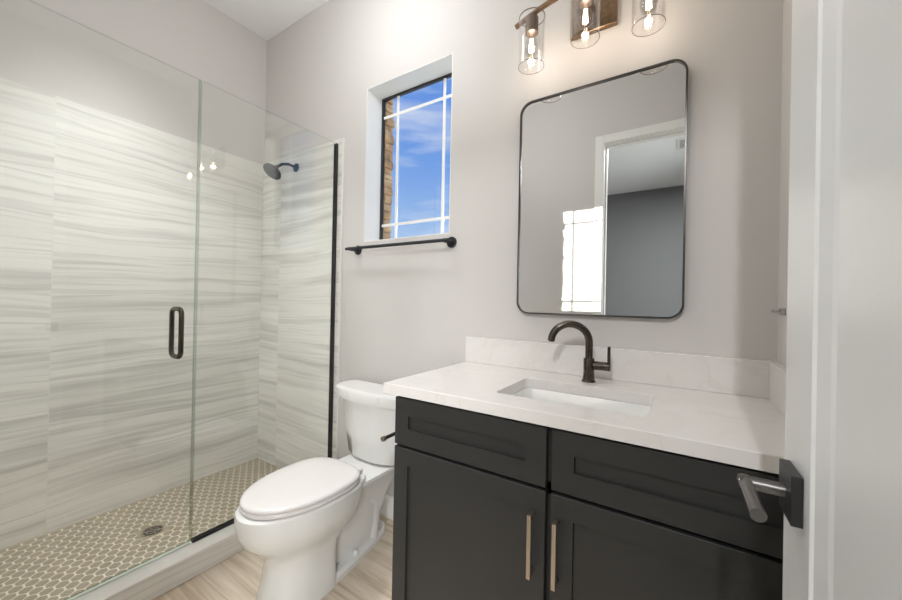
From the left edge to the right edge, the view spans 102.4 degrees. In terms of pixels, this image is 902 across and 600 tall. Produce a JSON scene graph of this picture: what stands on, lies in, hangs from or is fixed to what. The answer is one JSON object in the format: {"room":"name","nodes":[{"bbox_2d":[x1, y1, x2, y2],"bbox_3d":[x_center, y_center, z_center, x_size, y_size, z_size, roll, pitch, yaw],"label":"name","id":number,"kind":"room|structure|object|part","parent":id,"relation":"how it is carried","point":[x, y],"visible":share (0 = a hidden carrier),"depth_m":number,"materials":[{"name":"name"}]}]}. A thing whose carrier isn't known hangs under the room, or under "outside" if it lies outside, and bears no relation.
{"room":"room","nodes":[
{"label":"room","id":0,"kind":"room"},
{"bbox_2d":[0,0,266,549],"bbox_3d":[-1.889,-0.384,1.931,0.112,3.046,1.760,1,0,33],"label":"wall","id":1,"kind":"structure","parent":0,"point":[109,223],"depth_m":1.98,"materials":[{"name":"tile"}]},
{"bbox_2d":[168,306,183,358],"bbox_3d":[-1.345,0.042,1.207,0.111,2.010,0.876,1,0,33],"label":"door handle","id":2,"kind":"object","parent":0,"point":[180,310],"depth_m":1.50,"materials":[{"name":"black metal"}]},
{"bbox_2d":[0,458,392,599],"bbox_3d":[-0.065,1.208,0.852,4.395,0.088,1.960,1,0,33],"label":"floor","id":3,"kind":"structure","parent":0,"point":[63,563],"depth_m":1.63,"materials":[{"name":"beige tile"}]},
{"bbox_2d":[135,521,169,540],"bbox_3d":[-1.473,1.139,1.790,0.108,0.004,0.108,1,0,33],"label":"shower drain","id":4,"kind":"object","parent":3,"relation":"on","point":[151,531],"visible":1,"depth_m":1.79,"materials":[{"name":"silver"}]},
{"bbox_2d":[67,523,243,599],"bbox_3d":[-1.142,1.102,1.490,0.106,0.100,1.626,1,0,33],"label":"shower curb","id":5,"kind":"object","parent":3,"relation":"on","point":[157,576],"visible":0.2,"depth_m":1.45,"materials":[{"name":"tile"}]},
{"bbox_2d":[191,143,337,542],"bbox_3d":[-0.908,0.052,1.887,0.020,2.010,0.734,1,0,33],"label":"shower frame","id":6,"kind":"object","parent":5,"relation":"on","point":[335,169],"visible":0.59,"depth_m":2.18,"materials":[{"name":"black metal"}]},
{"bbox_2d":[234,380,396,599],"bbox_3d":[-0.541,0.800,1.574,0.477,0.728,0.741,1,0,33],"label":"toilet","id":7,"kind":"object","parent":3,"relation":"on","point":[311,521],"visible":0.95,"depth_m":1.45,"materials":[{"name":"white ceramic"}]},
{"bbox_3d":[-0.609,0.760,1.468,0.352,0.015,0.453,1,0,33],"label":"seat","id":8,"kind":"part","parent":7,"relation":"part of","materials":[{"name":"white plastic"}]},
{"bbox_3d":[-0.608,0.741,1.468,0.350,0.020,0.451,1,0,33],"label":"seat lid","id":9,"kind":"part","parent":7,"relation":"part of","materials":[{"name":"white plastic"}]},
{"bbox_3d":[-0.386,0.469,1.807,0.477,0.060,0.174,1,0,33],"label":"tank lid","id":10,"kind":"part","parent":7,"relation":"part of","materials":[{"name":"white ceramic"}]},
{"bbox_3d":[-0.387,0.647,1.810,0.428,0.294,0.150,1,0,33],"label":"tank","id":11,"kind":"part","parent":7,"relation":"part of","materials":[{"name":"white ceramic"}]},
{"bbox_2d":[392,396,783,599],"bbox_3d":[0.384,0.753,1.145,1.052,0.855,0.586,1,0,33],"label":"vanity cabinet","id":12,"kind":"object","parent":3,"relation":"on","point":[486,507],"visible":0.79,"depth_m":0.91,"materials":[{"name":"grey paint"}]},
{"bbox_2d":[381,432,394,441],"bbox_3d":[-0.172,0.487,1.317,0.076,0.048,0.160,1,0,33],"label":"paper holder","id":13,"kind":"object","parent":12,"relation":"attached to","point":[383,438],"visible":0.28,"depth_m":1.28,"materials":[{"name":"black metal"}]},
{"bbox_3d":[-0.177,0.487,1.312,0.065,0.013,0.138,1,0,33],"label":"rod","id":14,"kind":"part","parent":13,"relation":"part of","materials":[{"name":"black metal"}]},
{"bbox_3d":[0.027,0.776,1.078,0.514,0.572,0.020,1,0,33],"label":"door","id":15,"kind":"part","parent":12,"relation":"part of","materials":[{"name":"grey paint"}]},
{"bbox_3d":[0.034,0.404,1.079,0.514,0.154,0.020,1,0,33],"label":"drawer","id":16,"kind":"part","parent":12,"relation":"part of","materials":[{"name":"grey paint"}]},
{"bbox_3d":[0.205,0.629,0.933,0.011,0.162,0.034,1,0,33],"label":"handle","id":17,"kind":"part","parent":12,"relation":"part of","materials":[{"name":"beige metal"}]},
{"bbox_3d":[0.259,0.630,0.899,0.011,0.162,0.034,1,0,33],"label":"handle","id":18,"kind":"part","parent":12,"relation":"part of","materials":[{"name":"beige metal"}]},
{"bbox_2d":[383,336,785,473],"bbox_3d":[0.384,0.250,1.169,1.094,0.150,0.564,1,0,33],"label":"countertop","id":19,"kind":"structure","parent":12,"relation":"on","point":[728,410],"depth_m":1.12,"materials":[{"name":"white stone"}]},
{"bbox_2d":[548,320,610,382],"bbox_3d":[0.464,0.184,1.316,0.218,0.218,0.056,1,0,19],"label":"faucet","id":20,"kind":"object","parent":19,"relation":"on","point":[589,365],"visible":1,"depth_m":1.30,"materials":[{"name":"brown metal"}]},
{"bbox_3d":[0.434,0.143,1.321,0.159,0.139,0.026,1,0,11],"label":"spout","id":21,"kind":"part","parent":20,"relation":"part of","materials":[{"name":"brown metal"}]},
{"bbox_3d":[0.554,0.200,1.272,0.010,0.073,0.015,1,0,33],"label":"lever","id":22,"kind":"part","parent":20,"relation":"part of","materials":[{"name":"brown metal"}]},
{"bbox_2d":[512,387,650,416],"bbox_3d":[0.382,0.394,1.124,0.442,0.137,0.290,1,0,33],"label":"sink basin","id":23,"kind":"object","parent":19,"relation":"in","point":[640,410],"visible":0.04,"depth_m":1.23,"materials":[{"name":"white ceramic"}]},
{"bbox_3d":[0.470,0.783,0.793,0.513,0.572,0.020,1,0,33],"label":"door","id":24,"kind":"part","parent":12,"relation":"part of","materials":[{"name":"grey paint"}]},
{"bbox_3d":[0.478,0.411,0.794,0.513,0.154,0.020,1,0,33],"label":"drawer","id":25,"kind":"part","parent":12,"relation":"part of","materials":[{"name":"grey paint"}]},
{"bbox_2d":[203,0,328,40],"bbox_3d":[-1.437,-1.946,-0.345,5.500,0.080,5.540,1,0,33],"label":"ceiling","id":26,"kind":"structure","parent":0,"point":[266,19],"depth_m":2.38,"materials":[{"name":"white paint"}]},
{"bbox_2d":[383,100,394,238],"bbox_3d":[-0.570,-0.832,2.342,0.483,1.593,0.071,1,0,33],"label":"stone wall","id":27,"kind":"structure","parent":0,"point":[389,123],"depth_m":2.21,"materials":[{"name":"beige stone"}]},
{"bbox_2d":[257,0,782,496],"bbox_3d":[-0.149,-0.350,1.932,3.037,3.046,0.149,1,0,33],"label":"wall","id":28,"kind":"structure","parent":0,"point":[407,310],"depth_m":1.71,"materials":[{"name":"grey paint"}]},
{"bbox_2d":[263,163,298,179],"bbox_3d":[-1.089,-0.840,2.327,0.116,0.144,0.215,1,0,33],"label":"shower","id":29,"kind":"object","parent":28,"relation":"attached to","point":[271,170],"visible":1,"depth_m":2.29,"materials":[{"name":"grey metal"}]},
{"bbox_3d":[-1.072,-0.867,2.358,0.018,0.061,0.141,1,0,33],"label":"arm","id":30,"kind":"part","parent":29,"relation":"part of","materials":[{"name":"grey metal"}]},
{"bbox_2d":[269,138,344,458],"bbox_3d":[-1.020,0.039,2.404,0.850,2.037,0.013,1,0,33],"label":"trim","id":31,"kind":"structure","parent":28,"relation":"attached to","point":[343,139],"depth_m":2.17,"materials":[{"name":"grey metal"}]},
{"bbox_2d":[380,494,393,519],"bbox_3d":[-0.301,1.109,1.924,0.911,0.122,0.014,1,0,33],"label":"baseboard","id":32,"kind":"structure","parent":28,"relation":"attached to","point":[386,511],"depth_m":1.94,"materials":[{"name":"white"}]},
{"bbox_2d":[345,237,456,254],"bbox_3d":[-0.288,-0.285,1.899,0.699,0.054,0.078,1,0,33],"label":"towel bar","id":33,"kind":"object","parent":28,"relation":"attached to","point":[451,242],"visible":1,"depth_m":1.81,"materials":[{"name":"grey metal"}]},
{"bbox_2d":[364,53,452,241],"bbox_3d":[-0.208,-0.769,1.984,0.586,0.882,0.136,1,0,33],"label":"window","id":34,"kind":"structure","parent":28,"relation":"in","point":[441,69],"depth_m":2.10,"materials":[{"name":"white"}]},
{"bbox_2d":[514,0,663,65],"bbox_3d":[0.506,-1.055,1.334,0.540,0.312,0.190,1,0,33],"label":"vanity light","id":35,"kind":"object","parent":28,"relation":"attached to","point":[588,17],"visible":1,"depth_m":1.39,"materials":[{"name":"brown metal"}]},
{"bbox_3d":[0.312,-0.999,1.405,0.100,0.192,0.100,1,0,33],"label":"lamp shade","id":36,"kind":"part","parent":35,"relation":"part of","materials":[{"name":"clear glass"}]},
{"bbox_2d":[525,13,538,37],"bbox_3d":[0.314,-1.067,1.405,0.049,0.072,0.049,1,0,33],"label":"socket","id":37,"kind":"object","parent":35,"relation":"attached to","point":[531,20],"depth_m":1.39,"materials":[{"name":"brown metal"}]},
{"bbox_2d":[578,0,592,8],"bbox_3d":[0.483,-1.095,1.297,0.049,0.072,0.049,1,0,33],"label":"socket","id":38,"kind":"object","parent":35,"relation":"attached to","point":[583,4],"depth_m":1.29,"materials":[{"name":"brown metal"}]},
{"bbox_3d":[0.481,-1.027,1.296,0.100,0.192,0.100,1,0,33],"label":"lamp shade","id":39,"kind":"part","parent":35,"relation":"part of","materials":[{"name":"clear glass"}]},
{"bbox_2d":[517,59,687,318],"bbox_3d":[0.547,-0.386,1.395,0.602,0.896,0.024,1,0,33],"label":"wall mirror","id":40,"kind":"object","parent":28,"relation":"attached to","point":[603,163],"visible":1,"depth_m":1.36,"materials":[{"name":"grey metal"}]},
{"bbox_2d":[465,336,776,398],"bbox_3d":[0.532,0.237,1.398,1.093,0.116,0.020,1,0,33],"label":"backsplash","id":41,"kind":"structure","parent":28,"relation":"attached to","point":[726,375],"depth_m":1.29,"materials":[{"name":"white stone"}]},
{"bbox_2d":[777,0,791,365],"bbox_3d":[0.575,-0.341,0.345,0.100,3.046,1.760,1,0,33],"label":"wall","id":42,"kind":"structure","parent":0,"point":[787,4],"depth_m":1.06,"materials":[{"name":"grey paint"}]},
{"bbox_2d":[770,308,785,314],"bbox_3d":[0.949,0.034,1.056,0.029,0.020,0.060,1,0,33],"label":"wall hook","id":43,"kind":"object","parent":42,"relation":"attached to","point":[782,311],"visible":1,"depth_m":1.05,"materials":[{"name":"grey metal"}]},
{"bbox_3d":[0.959,0.034,1.050,0.006,0.020,0.060,1,0,33],"label":"plate","id":44,"kind":"part","parent":43,"relation":"part of","materials":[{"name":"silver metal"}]},
{"bbox_2d":[737,0,901,599],"bbox_3d":[0.261,-0.045,0.146,0.153,2.422,0.832,1,0,33],"label":"door","id":45,"kind":"structure","parent":42,"relation":"in","point":[838,489],"depth_m":0.36,"materials":[{"name":"white"}]},
{"bbox_3d":[0.367,0.239,0.444,0.016,0.016,0.099,1,0,32],"label":"lever","id":46,"kind":"part","parent":45,"relation":"part of","materials":[{"name":"grey metal"}]}
]}

